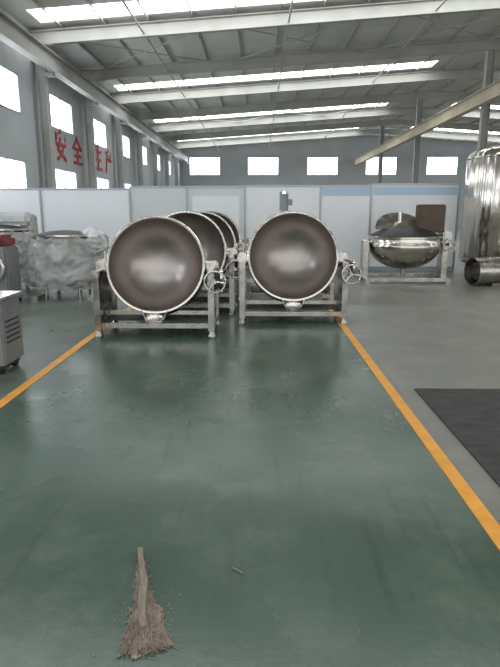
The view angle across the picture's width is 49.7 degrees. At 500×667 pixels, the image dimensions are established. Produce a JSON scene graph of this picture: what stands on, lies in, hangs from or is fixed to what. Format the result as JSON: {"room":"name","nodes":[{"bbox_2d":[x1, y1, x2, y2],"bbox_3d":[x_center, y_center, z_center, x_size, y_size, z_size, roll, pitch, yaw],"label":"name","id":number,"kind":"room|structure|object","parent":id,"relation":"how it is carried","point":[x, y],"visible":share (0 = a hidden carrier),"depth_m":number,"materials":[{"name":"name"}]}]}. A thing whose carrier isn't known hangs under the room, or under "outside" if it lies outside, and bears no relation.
{"room":"factory floor","nodes":[
{"label":"factory floor","id":0,"kind":"room"},
{"bbox_2d":[0,6,180,187],"bbox_3d":[-7.661,-7.699,23.511,0.120,7.700,65.000,0,13,1],"label":"wall","id":1,"kind":"structure","parent":0,"point":[20,134],"depth_m":21.53,"materials":[{"name":"grey paint"}]},
{"bbox_2d":[0,64,20,113],"bbox_3d":[-7.740,-7.660,16.622,0.080,1.250,2.800,0,13,1],"label":"frame","id":2,"kind":"object","parent":1,"relation":"attached to","point":[1,66],"visible":0.93,"depth_m":17.83,"materials":[{"name":"silver metal"}]},
{"bbox_2d":[0,67,17,110],"bbox_3d":[-7.801,-7.661,16.623,0.020,1.250,2.800,0,13,1],"label":"glass","id":3,"kind":"object","parent":2,"relation":"in","point":[7,79],"visible":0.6,"depth_m":17.39,"materials":[{"name":"white glass"}]},
{"bbox_2d":[0,156,27,187],"bbox_3d":[-7.740,-5.051,17.209,0.080,1.100,2.800,0,13,1],"label":"frame","id":4,"kind":"object","parent":1,"relation":"attached to","point":[4,157],"visible":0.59,"depth_m":17.29,"materials":[{"name":"silver metal"}]},
{"bbox_2d":[0,158,24,187],"bbox_3d":[-7.801,-5.051,17.210,0.020,1.100,2.800,0,13,1],"label":"glass","id":5,"kind":"object","parent":4,"relation":"in","point":[15,168],"visible":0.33,"depth_m":17.70,"materials":[{"name":"white glass"}]},
{"bbox_2d":[55,130,66,162],"bbox_3d":[-7.600,-7.566,21.749,0.020,1.229,1.156,0,13,1],"label":"wall sign character","id":6,"kind":"object","parent":1,"relation":"attached to","point":[59,143],"visible":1,"depth_m":21.64,"materials":[{"name":"red paint"}]},
{"bbox_2d":[49,92,73,135],"bbox_3d":[-7.655,-8.813,21.743,0.080,1.250,2.800,0,13,1],"label":"frame","id":7,"kind":"object","parent":1,"relation":"attached to","point":[51,94],"visible":0.59,"depth_m":21.83,"materials":[{"name":"silver metal"}]},
{"bbox_2d":[50,95,70,132],"bbox_3d":[-7.715,-8.813,21.744,0.020,1.250,2.800,0,13,1],"label":"glass","id":8,"kind":"object","parent":7,"relation":"in","point":[65,110],"visible":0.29,"depth_m":22.05,"materials":[{"name":"white glass"}]},
{"bbox_2d":[55,168,76,187],"bbox_3d":[-7.655,-6.203,22.330,0.080,1.100,2.800,0,13,1],"label":"frame","id":9,"kind":"object","parent":1,"relation":"attached to","point":[63,170],"visible":0.39,"depth_m":22.32,"materials":[{"name":"silver metal"}]},
{"bbox_2d":[55,169,74,187],"bbox_3d":[-7.715,-6.203,22.331,0.020,1.100,2.800,0,13,1],"label":"glass","id":10,"kind":"object","parent":9,"relation":"in","point":[70,183],"visible":0.29,"depth_m":22.54,"materials":[{"name":"white glass"}]},
{"bbox_2d":[72,136,82,165],"bbox_3d":[-7.567,-8.028,23.694,0.020,1.208,1.290,0,13,1],"label":"wall sign character","id":11,"kind":"object","parent":1,"relation":"attached to","point":[76,140],"visible":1,"depth_m":23.66,"materials":[{"name":"red paint"}]},
{"bbox_2d":[95,145,102,170],"bbox_3d":[-7.516,-8.712,26.764,0.020,1.184,1.202,0,13,1],"label":"wall sign character","id":12,"kind":"object","parent":1,"relation":"attached to","point":[97,150],"visible":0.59,"depth_m":26.76,"materials":[{"name":"red paint"}]},
{"bbox_2d":[94,118,106,148],"bbox_3d":[-7.570,-9.965,26.864,0.080,1.250,2.800,0,13,1],"label":"frame","id":13,"kind":"object","parent":1,"relation":"attached to","point":[97,121],"visible":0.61,"depth_m":27.03,"materials":[{"name":"silver metal"}]},
{"bbox_2d":[94,120,104,147],"bbox_3d":[-7.630,-9.965,26.865,0.020,1.250,2.800,0,13,1],"label":"glass","id":14,"kind":"object","parent":13,"relation":"in","point":[100,126],"visible":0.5,"depth_m":27.49,"materials":[{"name":"white"}]},
{"bbox_2d":[97,177,108,187],"bbox_3d":[-7.570,-7.355,27.452,0.080,1.100,2.800,0,13,1],"label":"frame","id":15,"kind":"object","parent":1,"relation":"attached to","point":[100,178],"visible":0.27,"depth_m":27.48,"materials":[{"name":"silver metal"}]},
{"bbox_2d":[97,178,106,187],"bbox_3d":[-7.630,-7.355,27.453,0.020,1.100,2.800,0,13,1],"label":"glass","id":16,"kind":"object","parent":15,"relation":"in","point":[104,182],"visible":0.07,"depth_m":27.87,"materials":[{"name":"white glass"}]},
{"bbox_2d":[105,150,111,172],"bbox_3d":[-7.486,-9.096,28.599,0.020,1.248,1.197,0,13,1],"label":"wall sign character","id":17,"kind":"object","parent":1,"relation":"attached to","point":[107,159],"visible":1,"depth_m":28.34,"materials":[{"name":"red paint"}]},
{"bbox_2d":[43,72,180,159],"bbox_3d":[-7.025,-9.665,21.546,0.360,0.120,57.950,0,13,1],"label":"brackets","id":18,"kind":"object","parent":1,"relation":"attached to","point":[50,75],"depth_m":24.01,"materials":[{"name":"grey metal"}]},
{"bbox_2d":[122,134,129,158],"bbox_3d":[-7.485,-11.117,31.986,0.080,1.250,2.800,0,13,1],"label":"frame","id":19,"kind":"object","parent":1,"relation":"attached to","point":[123,136],"visible":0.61,"depth_m":32.28,"materials":[{"name":"silver metal"}]},
{"bbox_2d":[122,137,128,157],"bbox_3d":[-7.545,-11.117,31.987,0.020,1.250,2.800,0,13,1],"label":"glass","id":20,"kind":"object","parent":19,"relation":"in","point":[125,138],"visible":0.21,"depth_m":32.88,"materials":[{"name":"white"}]},
{"bbox_2d":[0,227,499,666],"bbox_3d":[11.396,-3.875,24.054,38.000,0.001,65.000,0,13,1],"label":"floor","id":21,"kind":"structure","parent":0,"point":[266,448],"depth_m":3.02,"materials":[{"name":"green paint"}]},
{"bbox_2d":[0,234,21,300],"bbox_3d":[-4.204,-1.071,9.019,0.500,1.130,0.570,0,13,1],"label":"machine","id":22,"kind":"object","parent":21,"relation":"on","point":[10,278],"visible":0.96,"depth_m":8.92,"materials":[{"name":"grey metal"}]},
{"bbox_2d":[0,291,23,373],"bbox_3d":[-2.618,-0.009,5.190,0.740,0.740,0.495,0,13,1],"label":"machine","id":23,"kind":"object","parent":21,"relation":"on","point":[11,338],"visible":1,"depth_m":5.14,"materials":[{"name":"grey metal"}]},
{"bbox_2d":[0,190,41,232],"bbox_3d":[-6.369,-2.677,14.061,1.970,2.050,0.060,0,13,1],"label":"panel","id":24,"kind":"object","parent":21,"relation":"on","point":[10,200],"visible":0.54,"depth_m":13.87,"materials":[{"name":"white"}]},
{"bbox_2d":[0,188,39,189],"bbox_3d":[-6.369,-3.696,13.831,2.000,0.050,0.090,0,13,1],"label":"channel","id":25,"kind":"object","parent":24,"relation":"on","point":[0,188],"visible":1,"depth_m":13.78,"materials":[{"name":"silver metal"}]},
{"bbox_2d":[0,212,42,288],"bbox_3d":[-4.770,-1.665,10.366,1.345,1.702,1.370,8,15,33],"label":"mixer","id":26,"kind":"object","parent":21,"relation":"on","point":[23,234],"visible":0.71,"depth_m":10.36,"materials":[{"name":"silver metal"}]},
{"bbox_2d":[0,228,30,267],"bbox_3d":[-4.780,-1.607,10.379,1.100,0.820,1.100,0,13,1],"label":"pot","id":27,"kind":"object","parent":26,"relation":"on","point":[22,236],"depth_m":10.21,"materials":[{"name":"silver metal"}]},
{"bbox_2d":[38,190,43,232],"bbox_3d":[-5.369,-2.671,14.035,0.050,2.050,0.100,0,13,1],"label":"post","id":28,"kind":"object","parent":21,"relation":"on","point":[40,199],"visible":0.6,"depth_m":13.88,"materials":[{"name":"silver metal"}]},
{"bbox_2d":[35,63,56,187],"bbox_3d":[-7.308,-6.524,19.567,0.420,7.140,0.400,0,13,1],"label":"steel column","id":29,"kind":"structure","parent":21,"relation":"on","point":[42,82],"depth_m":19.35,"materials":[{"name":"grey metal"}]},
{"bbox_2d":[0,307,131,407],"bbox_3d":[-2.003,0.686,3.776,0.085,0.004,12.000,0,13,1],"label":"floor line","id":30,"kind":"object","parent":21,"relation":"on","point":[21,388],"depth_m":5.19,"materials":[{"name":"yellow paint"}]},
{"bbox_2d":[31,226,109,300],"bbox_3d":[-3.219,-1.287,9.698,1.430,1.256,1.334,0,13,1],"label":"kettle","id":31,"kind":"object","parent":21,"relation":"on","point":[66,258],"visible":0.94,"depth_m":9.35,"materials":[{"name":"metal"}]},
{"bbox_2d":[33,234,94,271],"bbox_3d":[-3.292,-1.409,9.681,1.060,0.740,1.060,0,13,1],"label":"pot","id":32,"kind":"object","parent":31,"relation":"on","point":[54,252],"depth_m":9.27,"materials":[{"name":"silver metal"}]},
{"bbox_2d":[41,190,129,263],"bbox_3d":[-4.219,-2.669,14.027,2.270,2.050,0.060,0,13,1],"label":"panel","id":33,"kind":"object","parent":21,"relation":"on","point":[76,210],"visible":0.48,"depth_m":13.88,"materials":[{"name":"white metal"}]},
{"bbox_2d":[39,188,129,189],"bbox_3d":[-4.219,-3.688,13.797,2.300,0.050,0.090,0,13,1],"label":"channel","id":34,"kind":"object","parent":33,"relation":"on","point":[39,188],"visible":1,"depth_m":13.75,"materials":[{"name":"silver metal"}]},
{"bbox_2d":[83,95,97,187],"bbox_3d":[-7.223,-7.676,24.688,0.420,7.140,0.400,0,13,1],"label":"steel column","id":35,"kind":"structure","parent":21,"relation":"on","point":[88,109],"depth_m":24.45,"materials":[{"name":"grey metal"}]},
{"bbox_2d":[114,116,124,187],"bbox_3d":[-7.138,-8.829,29.809,0.420,7.140,0.400,0,13,1],"label":"steel column","id":36,"kind":"structure","parent":21,"relation":"on","point":[118,127],"depth_m":29.55,"materials":[{"name":"grey metal"}]},
{"bbox_2d":[128,190,131,221],"bbox_3d":[-3.069,-2.663,13.999,0.050,2.050,0.100,0,13,1],"label":"post","id":37,"kind":"object","parent":21,"relation":"on","point":[129,191],"visible":0.4,"depth_m":13.81,"materials":[{"name":"silver metal"}]},
{"bbox_2d":[93,547,179,661],"bbox_3d":[-0.385,1.055,2.104,0.287,0.064,0.671,1,13,4],"label":"broom","id":38,"kind":"object","parent":21,"relation":"on","point":[146,631],"visible":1,"depth_m":1.99,"materials":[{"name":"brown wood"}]},
{"bbox_2d":[136,131,143,185],"bbox_3d":[-7.052,-9.981,34.930,0.420,7.140,0.400,0,13,1],"label":"steel column","id":39,"kind":"structure","parent":21,"relation":"on","point":[138,138],"depth_m":34.63,"materials":[{"name":"grey metal"}]},
{"bbox_2d":[152,141,158,185],"bbox_3d":[-6.967,-11.133,40.052,0.420,7.140,0.400,0,13,1],"label":"steel column","id":40,"kind":"structure","parent":21,"relation":"on","point":[154,149],"depth_m":39.74,"materials":[{"name":"grey metal"}]},
{"bbox_2d":[130,188,185,220],"bbox_3d":[-2.339,-2.687,13.991,1.430,2.100,0.060,0,13,1],"label":"panel","id":41,"kind":"object","parent":21,"relation":"on","point":[145,202],"visible":0.4,"depth_m":13.81,"materials":[{"name":"white"}]},
{"bbox_2d":[129,186,186,187],"bbox_3d":[-2.339,-3.731,13.757,1.460,0.050,0.090,0,13,1],"label":"channel","id":42,"kind":"object","parent":41,"relation":"on","point":[129,186],"visible":1,"depth_m":13.71,"materials":[{"name":"silver metal"}]},
{"bbox_2d":[91,215,225,336],"bbox_3d":[-1.117,-0.757,6.876,1.677,1.458,1.150,0,13,1],"label":"kettle","id":43,"kind":"object","parent":21,"relation":"on","point":[156,265],"visible":1,"depth_m":6.95,"materials":[{"name":"silver metal"}]},
{"bbox_2d":[105,314,207,320],"bbox_3d":[-1.167,-0.235,7.060,1.300,0.020,0.600,0,13,1],"label":"crossbar","id":44,"kind":"object","parent":43,"relation":"on","point":[113,317],"depth_m":6.87,"materials":[{"name":"metal"}]},
{"bbox_2d":[164,149,169,185],"bbox_3d":[-6.882,-12.285,45.173,0.420,7.140,0.400,0,13,1],"label":"steel column","id":45,"kind":"structure","parent":21,"relation":"on","point":[167,175],"depth_m":44.87,"materials":[{"name":"grey metal"}]},
{"bbox_2d":[174,156,178,185],"bbox_3d":[-6.797,-13.438,50.294,0.420,7.140,0.400,0,13,1],"label":"steel column","id":46,"kind":"structure","parent":21,"relation":"on","point":[175,158],"depth_m":49.94,"materials":[{"name":"grey metal"}]},
{"bbox_2d":[186,188,187,210],"bbox_3d":[-1.609,-2.682,13.970,0.050,2.100,0.100,0,13,1],"label":"post","id":47,"kind":"object","parent":21,"relation":"on","point":[186,188],"visible":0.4,"depth_m":13.75,"materials":[{"name":"silver metal"}]},
{"bbox_2d":[167,211,238,314],"bbox_3d":[-0.913,-1.110,8.310,1.677,1.518,1.150,0,13,1],"label":"kettle","id":48,"kind":"object","parent":21,"relation":"on","point":[211,238],"visible":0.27,"depth_m":8.30,"materials":[{"name":"silver metal"}]},
{"bbox_2d":[188,188,243,238],"bbox_3d":[-0.869,-2.682,13.968,1.450,2.100,0.060,0,13,1],"label":"panel","id":49,"kind":"object","parent":21,"relation":"on","point":[239,192],"visible":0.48,"depth_m":13.74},
{"bbox_2d":[192,196,239,227],"bbox_3d":[-0.870,-3.112,13.830,1.200,0.800,0.020,0,13,1],"label":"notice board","id":50,"kind":"object","parent":49,"relation":"attached to","point":[227,205],"visible":0.64,"depth_m":13.78,"materials":[{"name":"white"}]},
{"bbox_2d":[187,186,244,187],"bbox_3d":[-0.869,-3.725,13.733,1.480,0.050,0.090,0,13,1],"label":"channel","id":51,"kind":"object","parent":49,"relation":"on","point":[187,186],"visible":1,"depth_m":13.69,"materials":[{"name":"silver metal"}]},
{"bbox_2d":[195,211,244,298],"bbox_3d":[-0.810,-1.428,9.723,1.677,1.518,1.150,0,13,1],"label":"kettle","id":52,"kind":"object","parent":21,"relation":"on","point":[227,231],"visible":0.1,"depth_m":9.66,"materials":[{"name":"silver metal"}]},
{"bbox_2d":[208,211,246,280],"bbox_3d":[-0.747,-1.735,11.088,1.677,1.518,1.150,0,13,1],"label":"kettle","id":53,"kind":"object","parent":21,"relation":"on","point":[227,219],"visible":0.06,"depth_m":10.97,"materials":[{"name":"silver metal"}]},
{"bbox_2d":[20,266,451,270],"bbox_3d":[-1.050,-1.708,14.149,12.600,0.120,0.030,0,13,1],"label":"rail","id":54,"kind":"object","parent":21,"relation":"on","point":[371,268],"visible":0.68,"depth_m":14.06,"materials":[{"name":"silver metal"}]},
{"bbox_2d":[244,188,245,238],"bbox_3d":[-0.130,-2.677,13.947,0.050,2.100,0.100,0,13,1],"label":"post","id":55,"kind":"object","parent":21,"relation":"on","point":[244,188],"visible":0.6,"depth_m":13.81,"materials":[{"name":"silver metal"}]},
{"bbox_2d":[245,187,319,239],"bbox_3d":[0.830,-2.685,13.939,1.890,2.120,0.060,0,13,1],"label":"panel","id":56,"kind":"object","parent":21,"relation":"on","point":[262,203],"visible":0.48,"depth_m":13.76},
{"bbox_2d":[245,185,320,186],"bbox_3d":[0.830,-3.739,13.702,1.920,0.050,0.090,0,13,1],"label":"channel","id":57,"kind":"object","parent":56,"relation":"on","point":[245,185],"visible":1,"depth_m":13.66,"materials":[{"name":"silver metal"}]},
{"bbox_2d":[245,191,340,299],"bbox_3d":[0.724,-1.470,9.177,1.682,1.840,1.152,0,13,1],"label":"kettle","id":58,"kind":"object","parent":21,"relation":"on","point":[328,292],"visible":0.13,"depth_m":9.04,"materials":[{"name":"silver metal"}]},
{"bbox_2d":[237,211,361,323],"bbox_3d":[0.651,-0.961,7.658,1.677,1.512,1.164,0,13,1],"label":"kettle","id":59,"kind":"object","parent":21,"relation":"on","point":[292,257],"visible":1,"depth_m":7.75,"materials":[{"name":"silver metal"}]},
{"bbox_2d":[246,304,338,309],"bbox_3d":[0.601,-0.411,7.842,1.300,0.020,0.600,0,13,1],"label":"crossbar","id":60,"kind":"object","parent":59,"relation":"on","point":[248,306],"depth_m":7.67,"materials":[{"name":"metal"}]},
{"bbox_2d":[319,187,321,219],"bbox_3d":[1.790,-2.680,13.914,0.050,2.120,0.100,0,13,1],"label":"post","id":61,"kind":"object","parent":21,"relation":"on","point":[320,196],"visible":0.4,"depth_m":13.72,"materials":[{"name":"silver metal"}]},
{"bbox_2d":[321,187,369,265],"bbox_3d":[2.430,-2.679,13.914,1.250,2.120,0.060,0,13,1],"label":"panel","id":62,"kind":"object","parent":21,"relation":"on","point":[347,217],"visible":0.52,"depth_m":13.83,"materials":[{"name":"white metal"}]},
{"bbox_2d":[322,188,369,195],"bbox_3d":[2.430,-3.589,13.673,1.200,0.200,0.006,0,13,1],"label":"film","id":63,"kind":"object","parent":62,"relation":"attached to","point":[325,191],"visible":1,"depth_m":13.67,"materials":[{"name":"blue plastic"}]},
{"bbox_2d":[321,185,371,186],"bbox_3d":[2.430,-3.733,13.677,1.280,0.050,0.090,0,13,1],"label":"channel","id":64,"kind":"object","parent":62,"relation":"on","point":[321,185],"visible":1,"depth_m":13.63,"materials":[{"name":"silver metal"}]},
{"bbox_2d":[368,187,372,270],"bbox_3d":[3.070,-2.675,13.894,0.050,2.120,0.100,0,13,1],"label":"post","id":65,"kind":"object","parent":21,"relation":"on","point":[371,188],"visible":0.69,"depth_m":13.77,"materials":[{"name":"silver metal"}]},
{"bbox_2d":[377,125,384,182],"bbox_3d":[10.756,-12.811,44.761,0.420,8.346,0.400,0,13,1],"label":"steel column","id":66,"kind":"structure","parent":21,"relation":"on","point":[382,128],"depth_m":44.40,"materials":[{"name":"grey metal"}]},
{"bbox_2d":[357,204,455,283],"bbox_3d":[3.454,-1.994,11.915,1.956,1.660,1.586,0,13,1],"label":"kettle","id":67,"kind":"object","parent":21,"relation":"on","point":[403,241],"visible":1,"depth_m":11.65,"materials":[{"name":"metal"}]},
{"bbox_2d":[321,298,499,550],"bbox_3d":[1.197,0.697,3.725,0.085,0.004,12.000,0,13,1],"label":"floor line","id":68,"kind":"object","parent":21,"relation":"on","point":[473,502],"depth_m":3.41,"materials":[{"name":"yellow paint"}]},
{"bbox_2d":[369,185,458,265],"bbox_3d":[4.175,-2.693,13.882,2.180,2.160,0.060,0,13,1],"label":"panel","id":69,"kind":"object","parent":21,"relation":"on","point":[382,205],"visible":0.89,"depth_m":13.73,"materials":[{"name":"white metal"}]},
{"bbox_2d":[371,183,459,184],"bbox_3d":[4.175,-3.766,13.640,2.210,0.050,0.090,0,13,1],"label":"channel","id":70,"kind":"object","parent":69,"relation":"on","point":[371,183],"visible":1,"depth_m":13.59,"materials":[{"name":"silver metal"}]},
{"bbox_2d":[374,187,457,194],"bbox_3d":[4.179,-3.602,13.641,2.100,0.200,0.006,0,13,1],"label":"film","id":71,"kind":"object","parent":69,"relation":"attached to","point":[377,190],"visible":1,"depth_m":13.64,"materials":[{"name":"blue plastic"}]},
{"bbox_2d":[412,99,422,182],"bbox_3d":[10.585,-10.506,34.519,0.420,8.346,0.400,0,13,1],"label":"steel column","id":72,"kind":"structure","parent":21,"relation":"on","point":[419,108],"depth_m":34.22,"materials":[{"name":"grey metal"}]},
{"bbox_2d":[452,185,460,270],"bbox_3d":[5.280,-2.687,13.854,0.050,2.160,0.100,0,13,1],"label":"post","id":73,"kind":"object","parent":21,"relation":"on","point":[459,187],"visible":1,"depth_m":13.79,"materials":[{"name":"silver metal"}]},
{"bbox_2d":[414,388,499,486],"bbox_3d":[2.656,0.710,3.652,2.500,0.012,2.050,0,13,1],"label":"floor mat","id":74,"kind":"object","parent":21,"relation":"on","point":[472,415],"visible":1,"depth_m":4.01,"materials":[{"name":"grey rubber"}]},
{"bbox_2d":[458,145,499,262],"bbox_3d":[6.062,-2.913,12.673,2.026,3.120,2.026,-11,16,-39],"label":"storage tank","id":75,"kind":"object","parent":21,"relation":"on","point":[480,228],"visible":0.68,"depth_m":12.17,"materials":[{"name":"silver metal"}]},
{"bbox_2d":[464,257,499,285],"bbox_3d":[5.165,-1.315,11.356,1.100,0.580,0.580,-2,13,-11],"label":"cylinder","id":76,"kind":"object","parent":21,"relation":"on","point":[477,270],"visible":1,"depth_m":11.13,"materials":[{"name":"silver metal"}]},
{"bbox_2d":[477,49,495,149],"bbox_3d":[10.415,-8.202,24.276,0.420,8.346,0.400,0,13,1],"label":"steel column","id":77,"kind":"structure","parent":21,"relation":"on","point":[490,54],"depth_m":23.83,"materials":[{"name":"grey metal"}]},
{"bbox_2d":[0,0,499,148],"bbox_3d":[11.396,-12.066,22.211,38.016,1.393,65.000,0,13,1],"label":"ceiling","id":78,"kind":"structure","parent":0,"point":[370,33],"depth_m":23.17,"materials":[{"name":"grey metal"}]},
{"bbox_2d":[28,0,301,20],"bbox_3d":[1.065,-10.915,17.414,16.300,1.092,1.200,0,13,1],"label":"skylight","id":79,"kind":"object","parent":78,"relation":"attached to","point":[150,6],"visible":1,"depth_m":17.69,"materials":[{"name":"white glass"}]},
{"bbox_2d":[32,0,499,148],"bbox_3d":[11.596,-11.980,22.227,36.040,1.294,64.800,0,13,1],"label":"purlins","id":80,"kind":"structure","parent":78,"relation":"attached to","point":[35,1],"depth_m":23.56,"materials":[{"name":"grey metal"}]},
{"bbox_2d":[154,103,386,121],"bbox_3d":[1.406,-15.524,37.899,16.300,1.092,1.200,0,13,1],"label":"skylight","id":81,"kind":"object","parent":78,"relation":"attached to","point":[363,105],"visible":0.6,"depth_m":38.01,"materials":[{"name":"white"}]},
{"bbox_2d":[43,0,499,150],"bbox_3d":[1.914,-11.974,23.441,18.032,1.255,62.750,0,13,1],"label":"roof bracing","id":82,"kind":"structure","parent":78,"relation":"attached to","point":[412,38],"depth_m":21.87,"materials":[{"name":"grey metal"}]},
{"bbox_2d":[115,61,436,89],"bbox_3d":[1.235,-13.220,27.657,16.300,1.092,1.200,0,13,1],"label":"skylight","id":83,"kind":"object","parent":78,"relation":"attached to","point":[430,63],"visible":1,"depth_m":27.73,"materials":[{"name":"white"}]},
{"bbox_2d":[413,126,499,133],"bbox_3d":[21.323,-17.807,47.818,14.000,0.938,1.200,0,13,1],"label":"skylight","id":84,"kind":"object","parent":78,"relation":"attached to","point":[413,126],"visible":0.33,"depth_m":47.93,"materials":[{"name":"white"}]},
{"bbox_2d":[451,103,499,108],"bbox_3d":[21.153,-15.503,37.575,14.000,0.938,1.200,0,13,1],"label":"skylight","id":85,"kind":"object","parent":78,"relation":"attached to","point":[492,106],"visible":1,"depth_m":37.76,"materials":[{"name":"white"}]},
{"bbox_2d":[29,0,499,148],"bbox_3d":[11.372,-11.349,20.861,37.900,1.720,57.970,0,13,1],"label":"roof","id":86,"kind":"structure","parent":0,"point":[410,8],"depth_m":23.82,"materials":[{"name":"white metal"}]},
{"bbox_2d":[180,135,499,226],"bbox_3d":[11.925,-15.398,54.831,38.000,8.973,0.120,0,13,1],"label":"wall","id":87,"kind":"structure","parent":0,"point":[292,163],"depth_m":54.42,"materials":[{"name":"grey paint"}]},
{"bbox_2d":[189,157,219,163],"bbox_3d":[-4.574,-16.951,54.726,3.100,1.750,0.080,0,13,1],"label":"frame","id":88,"kind":"object","parent":87,"relation":"attached to","point":[189,157],"visible":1,"depth_m":54.51,"materials":[{"name":"silver metal"}]},
{"bbox_2d":[190,158,219,174],"bbox_3d":[-4.573,-16.964,54.784,3.100,1.750,0.020,0,13,1],"label":"glass","id":89,"kind":"object","parent":88,"relation":"in","point":[198,166],"visible":1,"depth_m":54.78,"materials":[{"name":"white"}]},
{"bbox_2d":[248,157,278,160],"bbox_3d":[1.326,-16.930,54.632,3.100,1.750,0.080,0,13,1],"label":"frame","id":90,"kind":"object","parent":87,"relation":"attached to","point":[248,157],"visible":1,"depth_m":54.41,"materials":[{"name":"silver metal"}]},
{"bbox_2d":[248,158,277,174],"bbox_3d":[1.327,-16.943,54.691,3.100,1.750,0.020,0,13,1],"label":"glass","id":91,"kind":"object","parent":90,"relation":"in","point":[256,166],"visible":1,"depth_m":54.69,"materials":[{"name":"white glass"}]},
{"bbox_2d":[307,157,337,174],"bbox_3d":[7.325,-16.909,54.537,3.100,1.750,0.080,0,13,1],"label":"frame","id":92,"kind":"object","parent":87,"relation":"attached to","point":[307,157],"visible":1,"depth_m":54.42,"materials":[{"name":"silver metal"}]},
{"bbox_2d":[307,158,337,174],"bbox_3d":[7.326,-16.922,54.596,3.100,1.750,0.020,0,13,1],"label":"glass","id":93,"kind":"object","parent":92,"relation":"in","point":[314,164],"visible":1,"depth_m":54.60,"materials":[{"name":"white glass"}]},
{"bbox_2d":[365,157,396,174],"bbox_3d":[13.224,-16.888,54.444,3.100,1.750,0.080,0,13,1],"label":"frame","id":94,"kind":"object","parent":87,"relation":"attached to","point":[396,157],"visible":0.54,"depth_m":54.57,"materials":[{"name":"silver metal"}]},
{"bbox_2d":[366,157,395,174],"bbox_3d":[13.225,-16.901,54.502,3.100,1.750,0.020,0,13,1],"label":"glass","id":95,"kind":"object","parent":94,"relation":"in","point":[389,163],"visible":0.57,"depth_m":54.49,"materials":[{"name":"white"}]},
{"bbox_2d":[426,157,457,174],"bbox_3d":[19.323,-16.866,54.347,3.100,1.750,0.080,0,13,1],"label":"frame","id":96,"kind":"object","parent":87,"relation":"attached to","point":[427,157],"visible":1,"depth_m":54.45,"materials":[{"name":"silver metal"}]},
{"bbox_2d":[427,157,457,173],"bbox_3d":[19.324,-16.879,54.406,3.100,1.750,0.020,0,13,1],"label":"glass","id":97,"kind":"object","parent":96,"relation":"in","point":[434,164],"visible":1,"depth_m":54.38,"materials":[{"name":"white"}]},
{"bbox_3d":[-7.734,-0.763,-6.040,0.420,7.140,0.400,0,13,1],"label":"steel column","id":98,"kind":"structure","parent":0,"visible":0},
{"bbox_2d":[0,11,188,163],"bbox_3d":[-6.801,-10.361,22.898,0.300,0.655,64.600,0,13,1],"label":"beam","id":99,"kind":"structure","parent":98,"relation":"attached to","point":[12,34],"depth_m":20.33,"materials":[{"name":"grey metal"}]},
{"bbox_3d":[10.245,-5.897,14.033,0.420,8.346,0.400,0,13,1],"label":"steel column","id":100,"kind":"structure","parent":0,"visible":0},
{"bbox_2d":[354,79,499,165],"bbox_3d":[9.996,-10.058,22.687,0.300,0.655,64.600,0,13,1],"label":"beam","id":101,"kind":"structure","parent":100,"relation":"attached to","point":[490,93],"depth_m":28.17,"materials":[{"name":"metal"}]},
{"bbox_3d":[-7.400,-12.269,37.107,0.080,1.250,2.800,0,13,1],"label":"frame","id":102,"kind":"object","parent":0,"visible":0},
{"bbox_2d":[143,147,145,164],"bbox_3d":[-7.460,-12.270,37.108,0.020,1.250,2.800,0,13,1],"label":"glass","id":103,"kind":"object","parent":102,"relation":"in","point":[144,151],"visible":0.14,"depth_m":38.05,"materials":[{"name":"white"}]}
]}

